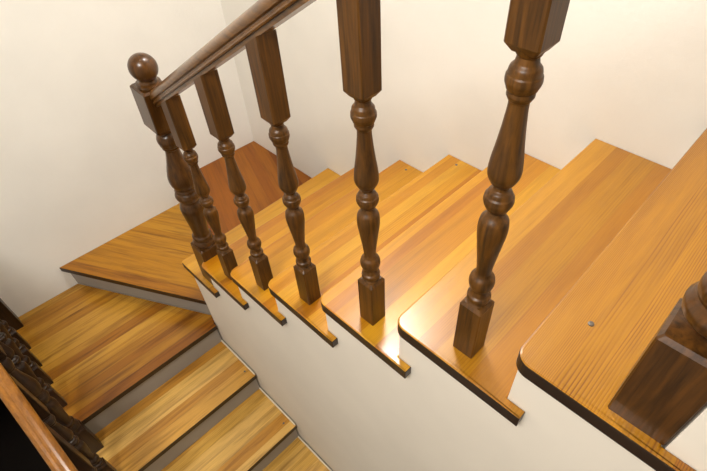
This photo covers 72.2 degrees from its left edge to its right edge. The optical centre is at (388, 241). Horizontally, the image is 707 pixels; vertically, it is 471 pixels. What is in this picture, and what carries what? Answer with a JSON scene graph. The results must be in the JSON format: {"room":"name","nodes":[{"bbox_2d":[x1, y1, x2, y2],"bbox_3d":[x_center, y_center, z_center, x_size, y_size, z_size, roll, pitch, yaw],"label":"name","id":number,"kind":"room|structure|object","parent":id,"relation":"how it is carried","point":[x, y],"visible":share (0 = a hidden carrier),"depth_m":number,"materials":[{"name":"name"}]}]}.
{"room":"staircase","nodes":[
{"label":"staircase","id":0,"kind":"room"},
{"bbox_2d":[0,399,50,470],"bbox_3d":[-1.556,2.480,3.990,9.620,0.100,3.827,33,54,29],"label":"floor","id":1,"kind":"structure","parent":0,"point":[17,452],"depth_m":4.48,"materials":[{"name":"black"}]},
{"bbox_2d":[0,0,253,316],"bbox_3d":[-1.611,-0.475,2.757,0.120,5.800,1.817,33,54,29],"label":"wall","id":2,"kind":"structure","parent":0,"point":[81,168],"depth_m":2.57,"materials":[{"name":"beige paint"}]},
{"bbox_2d":[86,285,221,338],"bbox_3d":[-1.250,0.940,3.715,0.858,2.347,0.899,33,54,29],"label":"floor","id":3,"kind":"structure","parent":0,"point":[86,285],"depth_m":2.90,"materials":[{"name":"white paint"}]},
{"bbox_2d":[60,203,206,304],"bbox_3d":[-1.273,0.120,2.853,0.857,0.033,0.949,33,54,29],"label":"winder tread","id":4,"kind":"object","parent":3,"relation":"on","point":[149,256],"visible":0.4,"depth_m":2.84,"materials":[{"name":"brown wood"}]},
{"bbox_2d":[195,278,245,363],"bbox_3d":[-0.562,0.860,3.551,0.230,2.687,0.980,33,54,29],"label":"wall","id":5,"kind":"structure","parent":0,"point":[213,303],"depth_m":2.58,"materials":[{"name":"white paint"}]},
{"bbox_2d":[182,168,339,297],"bbox_3d":[-0.581,-0.090,2.578,0.295,0.033,1.013,32,54,27],"label":"stair tread","id":6,"kind":"structure","parent":5,"relation":"on","point":[325,177],"depth_m":2.60,"materials":[{"name":"brown wood"}]},
{"bbox_2d":[127,52,216,284],"bbox_3d":[-0.796,-0.208,1.899,0.172,1.110,0.100,33,54,29],"label":"newel post","id":7,"kind":"object","parent":6,"relation":"on","point":[143,67],"visible":0.88,"depth_m":1.76,"materials":[{"name":"brown wood"}]},
{"bbox_2d":[149,0,315,106],"bbox_3d":[-0.185,-0.428,0.859,1.536,1.006,0.055,33,54,29],"label":"handrail","id":8,"kind":"object","parent":7,"relation":"attached to","point":[263,16],"visible":0.98,"depth_m":1.02,"materials":[{"name":"brown wood"}]},
{"bbox_2d":[211,279,281,409],"bbox_3d":[-0.372,0.926,3.366,0.289,2.857,0.980,33,54,29],"label":"wall","id":9,"kind":"structure","parent":0,"point":[238,318],"depth_m":2.41,"materials":[{"name":"white paint"}]},
{"bbox_2d":[221,340,254,374],"bbox_3d":[-0.861,0.660,2.766,0.322,0.009,0.007,33,54,29],"label":"trim","id":10,"kind":"structure","parent":9,"relation":"attached to","point":[222,341],"depth_m":2.77,"materials":[{"name":"white paint"}]},
{"bbox_2d":[202,168,356,309],"bbox_3d":[-0.373,-0.071,2.320,0.334,0.033,1.002,33,54,29],"label":"stair tread","id":11,"kind":"structure","parent":9,"relation":"on","point":[277,227],"depth_m":2.28,"materials":[{"name":"brown wood"}]},
{"bbox_2d":[161,95,237,279],"bbox_3d":[-0.674,-0.156,1.788,0.053,0.847,0.053,33,54,29],"label":"baluster","id":12,"kind":"object","parent":11,"relation":"on","point":[175,114],"visible":1,"depth_m":1.69,"materials":[{"name":"brown wood"}]},
{"bbox_2d":[239,288,318,456],"bbox_3d":[-0.160,1.006,3.167,0.289,3.027,0.980,33,54,29],"label":"wall","id":13,"kind":"structure","parent":0,"point":[270,335],"depth_m":2.20,"materials":[{"name":"white paint"}]},
{"bbox_2d":[259,388,295,424],"bbox_3d":[-0.631,0.931,2.737,0.322,0.009,0.007,33,54,29],"label":"trim","id":14,"kind":"structure","parent":13,"relation":"attached to","point":[270,399],"depth_m":2.74,"materials":[{"name":"white paint"}]},
{"bbox_2d":[230,160,422,325],"bbox_3d":[-0.161,-0.052,2.059,0.334,0.035,1.002,33,54,29],"label":"stair tread","id":15,"kind":"structure","parent":13,"relation":"on","point":[319,228],"depth_m":2.02,"materials":[{"name":"brown wood"}]},
{"bbox_2d":[194,69,272,290],"bbox_3d":[-0.466,-0.139,1.529,0.053,0.852,0.053,33,54,29],"label":"baluster","id":16,"kind":"object","parent":15,"relation":"on","point":[208,86],"visible":1,"depth_m":1.41,"materials":[{"name":"brown wood"}]},
{"bbox_2d":[275,298,350,470],"bbox_3d":[0.051,1.086,2.967,0.289,3.197,0.980,33,54,29],"label":"wall","id":17,"kind":"structure","parent":0,"point":[312,357],"depth_m":1.94,"materials":[{"name":"white paint"}]},
{"bbox_2d":[298,436,331,470],"bbox_3d":[-0.400,1.201,2.709,0.322,0.009,0.007,33,54,29],"label":"trim","id":18,"kind":"structure","parent":17,"relation":"attached to","point":[310,449],"depth_m":2.72,"materials":[{"name":"white paint"}]},
{"bbox_2d":[268,155,480,347],"bbox_3d":[0.050,-0.031,1.799,0.334,0.035,1.002,33,54,29],"label":"stair tread","id":19,"kind":"structure","parent":17,"relation":"on","point":[339,255],"depth_m":1.76,"materials":[{"name":"brown wood"}]},
{"bbox_2d":[245,29,320,304],"bbox_3d":[-0.255,-0.121,1.266,0.053,0.860,0.053,33,54,29],"label":"baluster","id":20,"kind":"object","parent":19,"relation":"on","point":[263,51],"visible":1,"depth_m":1.11,"materials":[{"name":"brown wood"}]},
{"bbox_2d":[326,314,398,470],"bbox_3d":[0.263,1.166,2.768,0.289,3.367,0.980,33,54,29],"label":"wall","id":21,"kind":"structure","parent":0,"point":[367,385],"depth_m":1.60,"materials":[{"name":"white paint"}]},
{"bbox_2d":[321,154,560,377],"bbox_3d":[0.261,-0.010,1.540,0.334,0.033,1.002,33,54,29],"label":"stair tread","id":22,"kind":"structure","parent":21,"relation":"on","point":[422,254],"depth_m":1.46,"materials":[{"name":"brown wood"}]},
{"bbox_2d":[336,0,384,325],"bbox_3d":[-0.043,-0.103,1.004,0.053,0.868,0.053,33,54,29],"label":"baluster","id":23,"kind":"object","parent":22,"relation":"on","point":[359,21],"visible":1,"depth_m":0.85,"materials":[{"name":"brown wood"}]},
{"bbox_2d":[396,335,500,470],"bbox_3d":[0.474,1.246,2.569,0.289,3.537,0.980,33,54,29],"label":"wall","id":24,"kind":"structure","parent":0,"point":[443,425],"depth_m":1.24,"materials":[{"name":"white paint"}]},
{"bbox_2d":[398,139,671,425],"bbox_3d":[0.472,0.011,1.281,0.334,0.033,1.002,33,54,29],"label":"stair tread","id":25,"kind":"structure","parent":24,"relation":"on","point":[556,235],"depth_m":1.21,"materials":[{"name":"brown wood"}]},
{"bbox_2d":[453,0,569,358],"bbox_3d":[0.173,-0.084,0.736,0.053,0.880,0.053,33,54,29],"label":"baluster","id":26,"kind":"object","parent":25,"relation":"on","point":[533,27],"visible":1,"depth_m":0.67,"materials":[{"name":"brown wood"}]},
{"bbox_2d":[220,0,706,177],"bbox_3d":[1.066,0.346,1.934,5.627,5.800,0.120,33,54,29],"label":"wall","id":27,"kind":"structure","parent":0,"point":[628,75],"depth_m":1.77,"materials":[{"name":"beige paint"}]},
{"bbox_2d":[481,371,662,470],"bbox_3d":[0.669,1.316,2.381,0.244,3.707,0.980,33,54,29],"label":"wall","id":28,"kind":"structure","parent":0,"point":[549,436],"depth_m":0.92,"materials":[{"name":"white paint"}]},
{"bbox_2d":[516,128,706,470],"bbox_3d":[0.679,0.028,1.023,0.334,0.035,1.002,33,54,29],"label":"stair tread","id":29,"kind":"structure","parent":28,"relation":"on","point":[583,351],"depth_m":0.91,"materials":[{"name":"brown wood"}]},
{"bbox_2d":[608,271,706,444],"bbox_3d":[0.411,-0.126,0.377,0.100,1.110,0.100,33,54,29],"label":"newel post","id":30,"kind":"object","parent":29,"relation":"on","point":[665,388],"visible":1,"depth_m":0.65,"materials":[{"name":"brown wood"}]},
{"bbox_2d":[643,405,706,470],"bbox_3d":[1.135,1.514,1.965,1.028,4.020,0.980,33,54,29],"label":"wall","id":31,"kind":"structure","parent":0,"point":[689,444],"depth_m":0.69,"materials":[{"name":"white paint"}]},
{"bbox_3d":[-0.691,2.013,3.135,0.313,1.667,0.820,33,54,29],"label":"floor","id":32,"kind":"structure","parent":0,"visible":0},
{"bbox_2d":[262,437,328,470],"bbox_3d":[-0.685,1.429,2.516,0.348,0.033,0.829,33,54,29],"label":"stair tread","id":33,"kind":"structure","parent":32,"relation":"on","point":[297,456],"depth_m":2.69,"materials":[{"name":"orange wood"}]},
{"bbox_2d":[251,429,297,470],"bbox_3d":[-0.804,1.288,2.536,0.018,0.137,0.824,33,54,29],"label":"stair riser","id":34,"kind":"structure","parent":33,"relation":"on","point":[267,460],"depth_m":2.68,"materials":[{"name":"grey paint"}]},
{"bbox_3d":[-0.931,0.633,3.895,0.858,2.517,0.891,33,54,29],"label":"floor","id":35,"kind":"structure","parent":0,"visible":0},
{"bbox_2d":[200,141,310,234],"bbox_3d":[-0.953,-0.247,2.972,0.857,0.033,0.941,33,54,29],"label":"winder tread","id":36,"kind":"object","parent":35,"relation":"on","point":[257,165],"visible":0.23,"depth_m":3.08,"materials":[{"name":"brown wood"}]},
{"bbox_3d":[-1.578,1.250,3.531,0.850,2.177,0.820,33,54,29],"label":"floor","id":37,"kind":"structure","parent":0,"visible":0},
{"bbox_2d":[17,284,217,424],"bbox_3d":[-1.556,0.474,2.745,0.886,0.033,0.880,33,54,29],"label":"stair landing","id":38,"kind":"structure","parent":37,"relation":"on","point":[96,346],"depth_m":2.66,"materials":[{"name":"orange wood"}]},
{"bbox_2d":[0,298,23,330],"bbox_3d":[-2.118,0.090,2.325,0.100,1.110,0.100,33,54,29],"label":"newel post","id":39,"kind":"object","parent":38,"relation":"on","point":[6,314],"visible":0.73,"depth_m":2.64,"materials":[{"name":"brown wood"}]},
{"bbox_2d":[0,319,30,349],"bbox_3d":[-1.972,0.280,2.315,0.053,0.856,0.053,33,54,29],"label":"baluster","id":40,"kind":"object","parent":38,"relation":"on","point":[14,334],"visible":0.51,"depth_m":2.52,"materials":[{"name":"brown wood"}]},
{"bbox_2d":[0,322,42,366],"bbox_3d":[-1.858,0.355,2.241,0.053,0.856,0.053,33,54,29],"label":"baluster","id":41,"kind":"object","parent":38,"relation":"on","point":[24,350],"visible":0.46,"depth_m":2.43,"materials":[{"name":"brown wood"}]},
{"bbox_2d":[0,332,53,384],"bbox_3d":[-1.752,0.425,2.172,0.053,0.856,0.053,33,54,29],"label":"baluster","id":42,"kind":"object","parent":38,"relation":"on","point":[38,371],"visible":0.66,"depth_m":2.32,"materials":[{"name":"brown wood"}]},
{"bbox_2d":[0,341,67,406],"bbox_3d":[-1.625,0.508,2.089,0.053,0.856,0.053,33,54,29],"label":"baluster","id":43,"kind":"object","parent":38,"relation":"on","point":[22,366],"visible":0.54,"depth_m":2.15,"materials":[{"name":"brown wood"}]},
{"bbox_2d":[72,274,210,314],"bbox_3d":[-1.415,0.289,2.806,0.976,0.137,0.017,11,47,11],"label":"stair riser","id":44,"kind":"structure","parent":38,"relation":"on","point":[160,298],"depth_m":2.82,"materials":[{"name":"grey paint"}]},
{"bbox_3d":[-1.151,1.591,3.313,0.313,2.007,0.820,33,54,29],"label":"floor","id":45,"kind":"structure","parent":0,"visible":0},
{"bbox_2d":[95,342,256,470],"bbox_3d":[-1.146,0.887,2.573,0.348,0.035,0.829,33,54,29],"label":"stair tread","id":46,"kind":"structure","parent":45,"relation":"on","point":[146,431],"depth_m":2.55,"materials":[{"name":"orange wood"}]},
{"bbox_2d":[0,345,103,452],"bbox_3d":[-1.472,0.639,2.019,0.075,1.110,0.075,33,54,29],"label":"baluster","id":47,"kind":"object","parent":46,"relation":"on","point":[31,384],"visible":0.63,"depth_m":2.08,"materials":[{"name":"brown wood"}]},
{"bbox_2d":[0,363,77,470],"bbox_3d":[-1.061,0.745,1.583,1.050,0.498,0.055,33,54,29],"label":"handrail","id":48,"kind":"object","parent":47,"relation":"attached to","point":[42,439],"visible":1,"depth_m":1.59,"materials":[{"name":"brown wood"}]},
{"bbox_2d":[7,372,116,470],"bbox_3d":[-1.322,0.803,1.989,0.053,0.923,0.053,33,54,29],"label":"baluster","id":49,"kind":"object","parent":46,"relation":"on","point":[101,464],"visible":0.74,"depth_m":1.95,"materials":[{"name":"brown wood"}]},
{"bbox_2d":[85,330,221,433],"bbox_3d":[-1.265,0.748,2.593,0.018,0.137,0.824,33,54,29],"label":"stair riser","id":50,"kind":"structure","parent":46,"relation":"on","point":[136,395],"depth_m":2.59,"materials":[{"name":"grey paint"}]},
{"bbox_3d":[-0.921,1.802,3.224,0.313,1.837,0.820,33,54,29],"label":"floor","id":51,"kind":"structure","parent":0,"visible":0},
{"bbox_2d":[161,389,296,470],"bbox_3d":[-0.915,1.158,2.544,0.348,0.035,0.829,33,54,29],"label":"stair tread","id":52,"kind":"structure","parent":51,"relation":"on","point":[248,434],"depth_m":2.61,"materials":[{"name":"orange wood"}]},
{"bbox_2d":[43,421,96,470],"bbox_3d":[-1.175,0.989,1.984,0.053,1.009,0.053,33,54,29],"label":"baluster","id":53,"kind":"object","parent":52,"relation":"on","point":[79,460],"visible":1,"depth_m":1.77,"materials":[{"name":"brown wood"}]},
{"bbox_2d":[144,379,259,470],"bbox_3d":[-1.035,1.018,2.565,0.018,0.137,0.824,33,54,29],"label":"stair riser","id":54,"kind":"structure","parent":52,"relation":"on","point":[204,427],"depth_m":2.60,"materials":[{"name":"grey paint"}]}
]}

